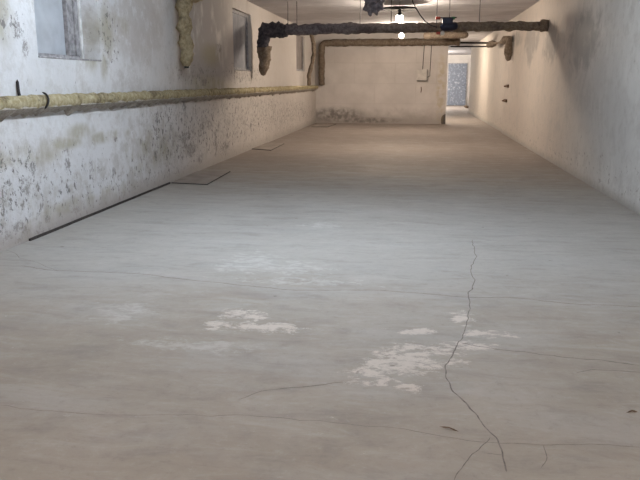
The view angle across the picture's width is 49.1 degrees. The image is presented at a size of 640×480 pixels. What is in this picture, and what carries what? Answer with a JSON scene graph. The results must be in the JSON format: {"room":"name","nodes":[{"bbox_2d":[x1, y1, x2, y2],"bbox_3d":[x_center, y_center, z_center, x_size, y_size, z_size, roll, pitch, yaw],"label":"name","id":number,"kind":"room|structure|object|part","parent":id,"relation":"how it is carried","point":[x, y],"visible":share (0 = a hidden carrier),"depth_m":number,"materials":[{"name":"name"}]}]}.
{"room":"basement","nodes":[
{"label":"basement","id":0,"kind":"room"},
{"bbox_2d":[0,0,315,251],"bbox_3d":[-0.850,-4.037,17.047,0.450,2.770,41.500,2,13,7],"label":"wall","id":1,"kind":"structure","parent":0,"point":[57,169],"depth_m":7.20,"materials":[{"name":"paint"}]},
{"bbox_2d":[34,0,101,60],"bbox_3d":[-2.248,-2.051,5.938,0.248,1.011,1.126,2,13,7],"label":"window","id":2,"kind":"structure","parent":1,"relation":"in","point":[59,33],"depth_m":6.19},
{"bbox_3d":[-2.363,-2.030,5.845,0.025,0.913,0.808,2,13,7],"label":"board panel","id":3,"kind":"part","parent":2,"relation":"part of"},
{"bbox_2d":[0,80,317,121],"bbox_3d":[-1.636,-1.935,9.174,0.149,0.304,23.190,2,13,7],"label":"insulated pipe","id":4,"kind":"object","parent":1,"relation":"attached to","point":[23,105],"visible":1,"depth_m":6.64,"materials":[{"name":"fabric"}]},
{"bbox_2d":[307,35,315,85],"bbox_3d":[-0.224,-4.745,18.303,0.256,1.392,0.125,2,13,7],"label":"curved pipe","id":5,"kind":"object","parent":4,"relation":"attached to","point":[313,44],"visible":0.92,"depth_m":18.26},
{"bbox_2d":[175,0,202,67],"bbox_3d":[-1.606,-2.804,8.886,0.223,1.223,0.981,2,13,7],"label":"insulated pipe","id":6,"kind":"object","parent":1,"relation":"attached to","point":[184,27],"visible":1,"depth_m":8.51,"materials":[{"name":"fabric"}]},
{"bbox_2d":[232,9,251,70],"bbox_3d":[-1.370,-3.379,11.904,0.108,0.968,1.281,2,13,7],"label":"window","id":7,"kind":"structure","parent":1,"relation":"in","point":[240,20],"depth_m":12.03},
{"bbox_3d":[-1.401,-3.380,11.909,0.025,0.870,1.183,2,13,7],"label":"board panel","id":8,"kind":"part","parent":7,"relation":"part of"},
{"bbox_2d":[296,35,304,71],"bbox_3d":[-0.538,-4.804,17.879,0.088,0.958,1.360,2,13,7],"label":"window","id":9,"kind":"structure","parent":1,"relation":"in","point":[299,39],"depth_m":18.01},
{"bbox_2d":[0,105,639,479],"bbox_3d":[3.705,-2.455,16.779,9.540,0.200,42.100,2,13,7],"label":"floor","id":10,"kind":"structure","parent":0,"point":[337,216],"depth_m":3.60,"materials":[{"name":"concrete"}]},
{"bbox_2d":[29,182,170,240],"bbox_3d":[-2.031,-0.347,6.948,0.020,0.018,3.174,2,13,8],"label":"metal strip","id":11,"kind":"object","parent":10,"relation":"on","point":[163,185],"visible":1,"depth_m":6.46,"materials":[{"name":"black metal"}]},
{"bbox_2d":[171,171,229,184],"bbox_3d":[-1.502,-0.806,8.991,0.512,0.011,1.283,2,13,7],"label":"sheet","id":12,"kind":"object","parent":10,"relation":"on","point":[198,177],"visible":1,"depth_m":8.93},
{"bbox_2d":[252,142,283,150],"bbox_3d":[-0.973,-1.782,13.317,0.430,0.011,1.571,2,13,7],"label":"sheet","id":13,"kind":"object","parent":10,"relation":"on","point":[267,146],"visible":1,"depth_m":13.22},
{"bbox_2d":[241,382,339,398],"bbox_3d":[-0.104,0.600,2.789,0.398,0.001,0.212,2,13,7],"label":"crack","id":14,"kind":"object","parent":10,"relation":"on","point":[334,382],"depth_m":2.82,"materials":[{"name":"grey concrete"}]},
{"bbox_2d":[3,405,632,446],"bbox_3d":[-0.067,0.662,2.513,2.314,0.001,0.089,2,13,7],"label":"crack","id":15,"kind":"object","parent":10,"relation":"on","point":[3,405],"depth_m":2.50,"materials":[{"name":"grey concrete"}]},
{"bbox_2d":[312,124,334,126],"bbox_3d":[0.118,-3.241,19.782,0.545,0.011,1.416,2,13,7],"label":"sheet","id":16,"kind":"object","parent":10,"relation":"on","point":[316,125],"visible":1,"depth_m":19.60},
{"bbox_2d":[27,266,636,306],"bbox_3d":[-0.125,0.269,4.254,3.843,0.001,0.382,2,13,7],"label":"crack","id":17,"kind":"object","parent":10,"relation":"on","point":[27,266],"depth_m":4.13,"materials":[{"name":"grey concrete"}]},
{"bbox_2d":[454,438,489,479],"bbox_3d":[0.502,0.712,2.293,0.139,0.001,0.292,2,13,7],"label":"crack","id":18,"kind":"object","parent":10,"relation":"on","point":[489,438],"depth_m":2.28,"materials":[{"name":"grey concrete"}]},
{"bbox_2d":[444,240,506,471],"bbox_3d":[0.808,0.363,3.839,0.318,0.001,3.372,2,13,7],"label":"crack","id":19,"kind":"object","parent":10,"relation":"on","point":[472,240],"depth_m":2.92,"materials":[{"name":"grey concrete"}]},
{"bbox_2d":[463,343,638,365],"bbox_3d":[1.024,0.514,3.168,0.755,0.001,0.181,2,13,7],"label":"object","id":20,"kind":"structure","parent":10,"relation":"on","point":[463,343],"depth_m":3.13,"materials":[{"name":"grey concrete"}]},
{"bbox_2d":[316,33,447,123],"bbox_3d":[1.782,-4.723,20.539,3.824,2.570,0.250,2,13,7],"label":"wall","id":21,"kind":"structure","parent":0,"point":[364,84],"depth_m":20.44,"materials":[{"name":"white paint"}]},
{"bbox_2d":[318,38,459,85],"bbox_3d":[1.957,-5.115,20.132,4.049,1.324,0.231,2,13,7],"label":"insulated pipe","id":22,"kind":"object","parent":21,"relation":"attached to","point":[412,41],"visible":1,"depth_m":19.99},
{"bbox_2d":[417,45,431,80],"bbox_3d":[2.990,-5.102,20.088,0.407,1.052,0.135,2,13,7],"label":"switch box","id":23,"kind":"object","parent":21,"relation":"attached to","point":[422,74],"visible":0.96,"depth_m":20.11,"materials":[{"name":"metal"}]},
{"bbox_2d":[246,0,539,54],"bbox_3d":[3.753,-5.119,15.774,9.140,0.300,42.868,2,13,7],"label":"ceiling","id":24,"kind":"structure","parent":0,"point":[306,11],"depth_m":14.14,"materials":[{"name":"white paint"}]},
{"bbox_2d":[363,0,384,16],"bbox_3d":[0.878,-3.837,11.312,0.372,0.445,0.332,2,13,7],"label":"bundle","id":25,"kind":"object","parent":24,"relation":"hanging from","point":[371,6],"visible":1,"depth_m":11.27,"materials":[{"name":"grey fabric"}]},
{"bbox_2d":[383,6,415,21],"bbox_3d":[1.405,-4.030,12.344,0.610,0.353,0.610,2,13,7],"label":"pendant lamp","id":26,"kind":"object","parent":24,"relation":"hanging from","point":[399,18],"visible":0.93,"depth_m":12.33,"materials":[{"name":"white"}]},
{"bbox_3d":[1.405,-4.081,12.332,0.610,0.047,0.610,2,13,7],"label":"lamp shade","id":27,"kind":"part","parent":26,"relation":"part of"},
{"bbox_3d":[1.405,-3.928,12.366,0.116,0.145,0.116,2,13,7],"label":"bulb","id":28,"kind":"part","parent":26,"relation":"part of","materials":[{"name":"white glass"}]},
{"bbox_2d":[257,0,548,75],"bbox_3d":[1.261,-3.441,11.844,4.977,1.283,0.321,4,13,15],"label":"insulated pipe","id":29,"kind":"object","parent":24,"relation":"attached to","point":[272,29],"visible":0.95,"depth_m":11.92,"materials":[{"name":"fabric"}]},
{"bbox_2d":[435,0,457,35],"bbox_3d":[2.074,-3.671,11.418,0.371,0.647,0.144,2,13,7],"label":"fitting","id":30,"kind":"object","parent":29,"relation":"attached to","point":[447,24],"visible":1,"depth_m":11.40,"materials":[{"name":"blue metal"}]},
{"bbox_2d":[412,0,435,26],"bbox_3d":[1.603,-3.576,10.816,0.432,0.566,0.017,2,13,7],"label":"cable","id":31,"kind":"object","parent":24,"relation":"hanging from","point":[412,0],"visible":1,"depth_m":10.84,"materials":[{"name":"metal"}]},
{"bbox_2d":[423,32,468,39],"bbox_3d":[3.275,-5.373,18.195,1.168,0.309,0.194,2,13,7],"label":"pipe stub","id":32,"kind":"object","parent":24,"relation":"hanging from","point":[428,35],"visible":0.78,"depth_m":18.15,"materials":[{"name":"fabric"}]},
{"bbox_2d":[446,55,470,104],"bbox_3d":[6.575,-8.461,36.647,8.940,2.770,0.300,2,13,7],"label":"wall","id":33,"kind":"structure","parent":0,"point":[451,58],"depth_m":36.24,"materials":[{"name":"white paint"}]},
{"bbox_2d":[446,63,467,105],"bbox_3d":[7.130,-8.098,36.423,1.010,2.160,0.141,2,13,7],"label":"door","id":34,"kind":"structure","parent":33,"relation":"in","point":[457,72],"depth_m":36.40,"materials":[{"name":"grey metal"}]},
{"bbox_2d":[468,0,639,214],"bbox_3d":[3.950,-2.896,11.992,0.400,2.770,32.500,2,13,7],"label":"wall","id":35,"kind":"structure","parent":0,"point":[572,95],"depth_m":9.20,"materials":[{"name":"paint"}]},
{"bbox_2d":[450,46,485,46],"bbox_3d":[4.365,-5.590,20.221,1.184,0.045,0.042,2,13,7],"label":"pipe","id":36,"kind":"object","parent":35,"relation":"attached to","point":[450,46],"visible":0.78,"depth_m":20.21,"materials":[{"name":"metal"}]},
{"bbox_2d":[460,42,487,43],"bbox_3d":[4.335,-5.694,20.203,1.246,0.076,0.060,2,13,7],"label":"pipe","id":37,"kind":"object","parent":35,"relation":"attached to","point":[460,42],"visible":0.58,"depth_m":20.17,"materials":[{"name":"metal"}]},
{"bbox_2d":[486,36,512,60],"bbox_3d":[4.260,-4.544,16.774,0.189,0.591,3.315,1,13,5],"label":"wrapped elbow","id":38,"kind":"object","parent":35,"relation":"attached to","point":[508,50],"visible":1,"depth_m":15.26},
{"bbox_3d":[4.273,-4.746,16.765,0.183,0.193,3.242,1,13,5],"label":"arm","id":39,"kind":"part","parent":38,"relation":"part of"}
]}

